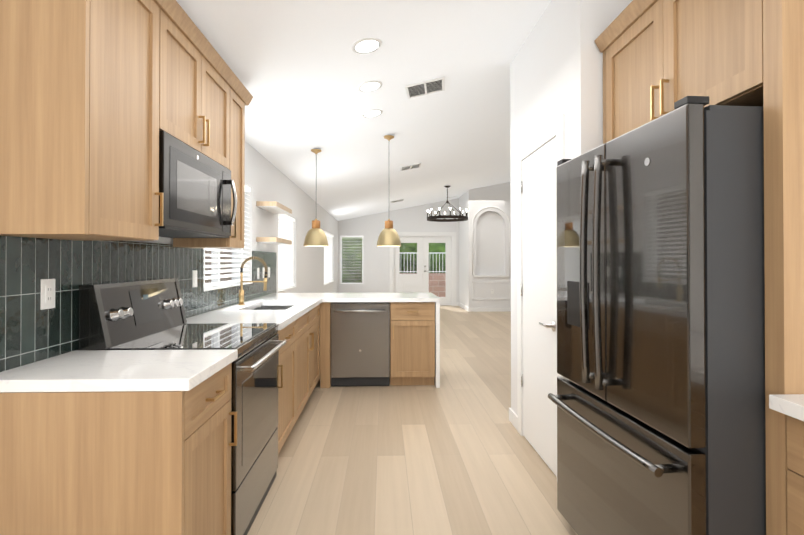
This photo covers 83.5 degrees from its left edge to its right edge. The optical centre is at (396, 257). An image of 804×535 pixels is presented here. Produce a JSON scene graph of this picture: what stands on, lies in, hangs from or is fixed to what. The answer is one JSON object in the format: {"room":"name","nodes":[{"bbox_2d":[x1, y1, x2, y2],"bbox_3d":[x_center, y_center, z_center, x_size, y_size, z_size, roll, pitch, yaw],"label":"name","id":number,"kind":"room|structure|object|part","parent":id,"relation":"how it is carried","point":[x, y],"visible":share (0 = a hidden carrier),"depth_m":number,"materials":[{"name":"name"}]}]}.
{"room":"kitchen","nodes":[
{"label":"kitchen","id":0,"kind":"room"},
{"bbox_2d":[0,141,337,371],"bbox_3d":[-1.573,0.104,5.418,0.210,2.460,15.400,0,0,-2],"label":"wall","id":1,"kind":"structure","parent":0,"point":[31,331],"depth_m":2.39,"materials":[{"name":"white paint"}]},
{"bbox_2d":[40,279,54,309],"bbox_3d":[-1.357,0.141,1.752,0.009,0.116,0.072,0,0,-2],"label":"outlet","id":2,"kind":"object","parent":1,"relation":"attached to","point":[47,297],"visible":1,"depth_m":1.74,"materials":[{"name":"white plastic"}]},
{"bbox_2d":[0,0,171,240],"bbox_3d":[-1.184,-0.604,1.713,0.347,1.060,0.540,0,0,-2],"label":"upper cabinet","id":3,"kind":"object","parent":1,"relation":"attached to","point":[96,96],"depth_m":1.45,"materials":[{"name":"brown wood"}]},
{"bbox_2d":[192,270,196,287],"bbox_3d":[-1.396,0.147,3.112,0.010,0.116,0.072,0,0,-2],"label":"switch","id":4,"kind":"object","parent":1,"relation":"attached to","point":[194,278],"visible":1,"depth_m":3.10,"materials":[{"name":"white plastic"}]},
{"bbox_2d":[172,4,231,171],"bbox_3d":[-1.202,-0.840,2.362,0.347,0.579,0.875,0,0,-2],"label":"upper cabinet","id":5,"kind":"object","parent":1,"relation":"attached to","point":[201,84],"depth_m":2.33,"materials":[{"name":"brown wood"}]},
{"bbox_2d":[159,131,236,237],"bbox_3d":[-1.165,-0.334,2.363,0.421,0.420,0.858,0,0,-2],"label":"over-the-range microwave","id":6,"kind":"object","parent":5,"relation":"attached to","point":[195,186],"visible":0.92,"depth_m":2.25,"materials":[{"name":"grey metal"}]},
{"bbox_2d":[173,76,247,247],"bbox_3d":[-1.219,-0.595,2.918,0.347,1.060,0.361,0,0,-2],"label":"upper cabinet","id":7,"kind":"object","parent":1,"relation":"attached to","point":[239,97],"depth_m":2.96,"materials":[{"name":"brown wood"}]},
{"bbox_2d":[204,248,252,290],"bbox_3d":[-1.509,-0.227,3.886,0.168,0.960,1.230,0,0,-2],"label":"window","id":8,"kind":"structure","parent":1,"relation":"in","point":[209,288],"depth_m":3.86,"materials":[{"name":"white paint"}]},
{"bbox_3d":[-1.563,-0.227,3.885,0.008,0.890,1.160,0,0,-2],"label":"window glass","id":9,"kind":"part","parent":8,"relation":"part of","materials":[{"name":"white glass"}]},
{"bbox_2d":[204,185,249,286],"bbox_3d":[-1.478,-0.240,3.888,0.060,0.929,1.218,0,0,-2],"label":"window blinds","id":10,"kind":"object","parent":8,"relation":"attached to","point":[247,188],"visible":0.48,"depth_m":3.84,"materials":[{"name":"white plastic"}]},
{"bbox_2d":[256,201,291,213],"bbox_3d":[-1.361,-0.553,5.039,0.210,0.051,0.780,0,0,-2],"label":"floating shelf","id":11,"kind":"object","parent":1,"relation":"attached to","point":[274,207],"visible":1,"depth_m":4.83,"materials":[{"name":"brown wood"}]},
{"bbox_2d":[256,237,291,244],"bbox_3d":[-1.361,-0.183,5.036,0.210,0.051,0.780,0,0,-2],"label":"floating shelf","id":12,"kind":"object","parent":1,"relation":"attached to","point":[274,240],"visible":1,"depth_m":4.76,"materials":[{"name":"brown wood"}]},
{"bbox_2d":[278,219,296,291],"bbox_3d":[-1.576,-0.074,6.199,0.168,1.030,1.140,0,0,-2],"label":"window","id":13,"kind":"structure","parent":1,"relation":"in","point":[284,289],"depth_m":6.24,"materials":[{"name":"white paint"}]},
{"bbox_2d":[278,214,294,289],"bbox_3d":[-1.545,-0.087,6.200,0.060,0.999,1.128,0,0,-2],"label":"window blinds","id":14,"kind":"object","parent":13,"relation":"attached to","point":[285,268],"visible":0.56,"depth_m":6.23,"materials":[{"name":"white plastic"}]},
{"bbox_2d":[324,231,333,283],"bbox_3d":[-1.682,0.004,10.918,0.060,1.189,1.988,0,0,-2],"label":"window blinds","id":15,"kind":"object","parent":1,"relation":"attached to","point":[328,270],"visible":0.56,"depth_m":11.02,"materials":[{"name":"white plastic"}]},
{"bbox_2d":[300,304,319,335],"bbox_3d":[-0.765,0.541,3.038,0.028,0.195,3.038,0,0,-2],"label":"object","id":16,"kind":"structure","parent":0,"relation":"attached to","point":[309,318],"depth_m":3.93,"materials":[{"name":"brown wood"}]},
{"bbox_2d":[176,0,550,220],"bbox_3d":[1.751,-1.794,5.529,6.860,1.458,15.400,0,0,-2],"label":"ceiling","id":17,"kind":"structure","parent":0,"point":[301,70],"depth_m":3.65,"materials":[{"name":"white paint"}]},
{"bbox_2d":[303,149,328,246],"bbox_3d":[-0.906,-0.666,5.043,0.278,1.076,0.278,0,0,-2],"label":"pendant lamp","id":18,"kind":"object","parent":17,"relation":"hanging from","point":[316,235],"visible":1,"depth_m":4.96,"materials":[{"name":"gold metal"}]},
{"bbox_2d":[352,37,381,53],"bbox_3d":[-0.193,-1.358,2.888,0.197,0.043,0.200,0,0,-2],"label":"recessed light","id":19,"kind":"object","parent":17,"relation":"in","point":[367,45],"visible":0.96,"depth_m":2.88,"materials":[{"name":"white plastic"}]},
{"bbox_2d":[358,81,382,91],"bbox_3d":[-0.212,-1.353,3.558,0.197,0.043,0.200,0,0,-2],"label":"recessed light","id":20,"kind":"object","parent":17,"relation":"in","point":[369,86],"visible":0.96,"depth_m":3.54,"materials":[{"name":"white plastic"}]},
{"bbox_2d":[362,109,382,117],"bbox_3d":[-0.231,-1.347,4.207,0.197,0.043,0.200,0,0,-2],"label":"recessed light","id":21,"kind":"object","parent":17,"relation":"in","point":[372,113],"visible":1,"depth_m":4.19,"materials":[{"name":"white plastic"}]},
{"bbox_2d":[377,135,400,246],"bbox_3d":[-0.091,-0.746,5.067,0.278,1.235,0.278,0,0,-2],"label":"pendant lamp","id":22,"kind":"object","parent":17,"relation":"hanging from","point":[388,236],"visible":1,"depth_m":4.98,"materials":[{"name":"gold metal"}]},
{"bbox_2d":[400,163,420,170],"bbox_3d":[0.210,-1.425,7.092,0.326,0.074,0.300,0,0,-2],"label":"ceiling vent","id":23,"kind":"object","parent":17,"relation":"in","point":[409,167],"visible":1,"depth_m":7.07,"materials":[{"name":"white plastic"}]},
{"bbox_2d":[405,77,444,98],"bbox_3d":[0.241,-1.437,3.821,0.328,0.082,0.300,0,0,6],"label":"ceiling vent","id":24,"kind":"object","parent":17,"relation":"in","point":[427,87],"visible":1,"depth_m":3.81,"materials":[{"name":"white plastic"}]},
{"bbox_2d":[427,186,467,221],"bbox_3d":[1.116,-1.208,9.978,0.932,0.756,0.929,0,0,-2],"label":"chandelier","id":25,"kind":"object","parent":17,"relation":"hanging from","point":[435,218],"visible":1,"depth_m":9.93,"materials":[{"name":"black metal"}]},
{"bbox_2d":[338,198,458,301],"bbox_3d":[1.531,-0.486,13.116,6.860,3.759,0.200,0,0,-2],"label":"wall","id":26,"kind":"structure","parent":0,"point":[376,262],"depth_m":12.96,"materials":[{"name":"white paint"}]},
{"bbox_2d":[340,237,362,283],"bbox_3d":[-1.302,0.068,13.005,0.670,1.390,0.168,0,0,-2],"label":"window","id":27,"kind":"structure","parent":26,"relation":"in","point":[341,264],"depth_m":13.04,"materials":[{"name":"white paint"}]},
{"bbox_2d":[340,236,362,276],"bbox_3d":[-1.301,0.029,12.975,0.658,1.307,0.060,0,0,-2],"label":"window blinds","id":28,"kind":"object","parent":27,"relation":"attached to","point":[352,247],"visible":0.88,"depth_m":12.96,"materials":[{"name":"white plastic"}]},
{"bbox_2d":[394,237,451,304],"bbox_3d":[0.748,0.393,13.040,1.670,1.989,0.093,0,0,-2],"label":"french door","id":29,"kind":"structure","parent":26,"relation":"in","point":[418,282],"depth_m":13.05,"materials":[{"name":"white paint"}]},
{"bbox_2d":[400,244,445,294],"bbox_3d":[0.742,0.358,13.066,1.340,1.570,0.008,0,0,-2],"label":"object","id":30,"kind":"structure","parent":29,"relation":"attached to","point":[430,264],"depth_m":13.07,"materials":[{"name":"clear glass"}]},
{"bbox_2d":[390,232,455,305],"bbox_3d":[0.747,0.328,13.079,1.930,2.130,0.216,0,0,-2],"label":"door frame","id":31,"kind":"structure","parent":26,"relation":"attached to","point":[452,235],"depth_m":12.99,"materials":[{"name":"white paint"}]},
{"bbox_2d":[247,305,576,534],"bbox_3d":[1.751,1.365,5.504,6.860,0.060,15.400,0,0,-2],"label":"floor","id":32,"kind":"structure","parent":0,"point":[455,453],"depth_m":2.92,"materials":[{"name":"brown wood"}]},
{"bbox_2d":[0,364,235,534],"bbox_3d":[-1.027,0.870,1.675,0.656,0.873,0.476,0,0,-2],"label":"base cabinet","id":33,"kind":"object","parent":32,"relation":"on","point":[115,442],"depth_m":1.44,"materials":[{"name":"brown wood"}]},
{"bbox_2d":[0,349,237,391],"bbox_3d":[-1.016,0.411,1.676,0.683,0.040,0.483,0,0,-2],"label":"countertop","id":34,"kind":"structure","parent":33,"relation":"on","point":[186,369],"depth_m":1.57,"materials":[{"name":"white stone"}]},
{"bbox_2d":[78,278,286,534],"bbox_3d":[-1.002,0.715,2.313,0.726,1.191,0.784,0,0,-2],"label":"range","id":35,"kind":"object","parent":32,"relation":"on","point":[140,315],"visible":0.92,"depth_m":2.17,"materials":[{"name":"grey metal"}]},
{"bbox_2d":[236,320,299,453],"bbox_3d":[-1.067,0.880,3.043,0.656,0.873,0.668,0,0,-2],"label":"base cabinet","id":36,"kind":"object","parent":32,"relation":"on","point":[289,354],"depth_m":3.10,"materials":[{"name":"brown wood"}]},
{"bbox_2d":[186,300,323,331],"bbox_3d":[-1.072,0.426,3.631,0.683,0.040,1.838,0,0,-2],"label":"countertop","id":37,"kind":"structure","parent":36,"relation":"on","point":[247,312],"depth_m":3.24,"materials":[{"name":"white stone"}]},
{"bbox_2d":[237,268,266,303],"bbox_3d":[-1.242,0.258,3.866,0.251,0.300,0.080,0,0,-2],"label":"faucet","id":38,"kind":"object","parent":37,"relation":"on","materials":[{"name":"gold metal"}]},
{"bbox_2d":[256,304,291,307],"bbox_3d":[-1.062,0.547,3.859,0.404,0.222,0.764,0,0,-2],"label":"sink","id":39,"kind":"object","parent":37,"relation":"in","point":[257,305],"depth_m":4.23,"materials":[{"name":"grey metal"}]},
{"bbox_2d":[331,302,389,385],"bbox_3d":[-0.384,0.894,4.863,0.601,0.865,0.646,0,0,-2],"label":"dishwasher","id":40,"kind":"object","parent":32,"relation":"on","point":[360,343],"visible":1,"depth_m":4.59,"materials":[{"name":"grey metal"}]},
{"bbox_2d":[388,296,435,386],"bbox_3d":[0.153,0.895,4.912,0.459,0.873,0.600,0,0,-2],"label":"base cabinet","id":41,"kind":"object","parent":32,"relation":"on","point":[412,318],"depth_m":4.62,"materials":[{"name":"brown wood"}]},
{"bbox_2d":[548,96,765,534],"bbox_3d":[1.205,0.412,1.818,0.917,1.789,0.906,0,0,-5],"label":"refrigerator","id":42,"kind":"object","parent":32,"relation":"on","point":[658,399],"visible":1,"depth_m":1.43,"materials":[{"name":"grey metal"}]},
{"bbox_2d":[594,0,803,534],"bbox_3d":[1.384,0.087,1.799,0.682,2.440,1.095,0,0,-2],"label":"cabinet","id":43,"kind":"object","parent":32,"relation":"on","point":[660,57],"visible":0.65,"depth_m":1.35,"materials":[{"name":"brown wood"}]},
{"bbox_2d":[769,394,803,534],"bbox_3d":[1.424,0.838,0.340,0.687,0.915,1.887,0,0,-2],"label":"base cabinet","id":44,"kind":"object","parent":32,"relation":"on","point":[791,406],"depth_m":1.24,"materials":[{"name":"brown wood"}]},
{"bbox_2d":[769,394,803,420],"bbox_3d":[1.424,0.401,0.344,0.687,0.040,1.887,0,0,-2],"label":"countertop","id":45,"kind":"structure","parent":44,"relation":"on","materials":[{"name":"stone"}]},
{"bbox_2d":[459,182,510,307],"bbox_3d":[3.300,-0.477,12.299,2.970,3.730,1.535,0,0,-2],"label":"wall","id":46,"kind":"structure","parent":0,"point":[484,248],"depth_m":11.56,"materials":[{"name":"white paint"}]},
{"bbox_2d":[457,302,467,310],"bbox_3d":[1.795,1.337,12.265,0.040,0.100,1.488,0,0,-2],"label":"baseboard","id":47,"kind":"structure","parent":46,"relation":"attached to","point":[458,304],"depth_m":12.37,"materials":[{"name":"white paint"}]},
{"bbox_2d":[468,307,510,311],"bbox_3d":[3.315,1.332,11.546,2.984,0.100,0.014,0,0,-2],"label":"baseboard","id":48,"kind":"structure","parent":46,"relation":"attached to","point":[469,309],"depth_m":11.51,"materials":[{"name":"white paint"}]},
{"bbox_2d":[510,0,632,414],"bbox_3d":[1.393,-0.246,3.020,0.900,3.124,1.310,0,0,-2],"label":"wall","id":49,"kind":"structure","parent":0,"point":[556,68],"depth_m":2.66,"materials":[{"name":"white paint"}]},
{"bbox_2d":[509,408,516,421],"bbox_3d":[1.367,1.271,3.670,0.914,0.100,0.014,0,0,-2],"label":"baseboard","id":50,"kind":"structure","parent":49,"relation":"attached to","point":[512,417],"depth_m":3.56,"materials":[{"name":"white paint"}]},
{"bbox_2d":[521,137,556,476],"bbox_3d":[0.932,0.294,2.996,0.094,2.028,0.688,0,0,-2],"label":"pantry door","id":51,"kind":"structure","parent":49,"relation":"in","point":[539,374],"depth_m":2.96,"materials":[{"name":"white paint"}]},
{"bbox_2d":[517,114,564,435],"bbox_3d":[0.994,0.251,2.995,0.134,2.130,0.870,0,0,-2],"label":"door frame","id":52,"kind":"structure","parent":49,"relation":"attached to","point":[552,130],"depth_m":3.34,"materials":[{"name":"white paint"}]},
{"label":"outside","id":53,"kind":"structure","parent":0,"visible":0},
{"bbox_2d":[205,220,445,296],"bbox_3d":[4.661,-0.947,16.611,50.000,7.265,57.000,0,0,-2],"label":"garden","id":54,"kind":"object","parent":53,"point":[438,252],"depth_m":16.66,"materials":[{"name":"green plant"}]}
]}

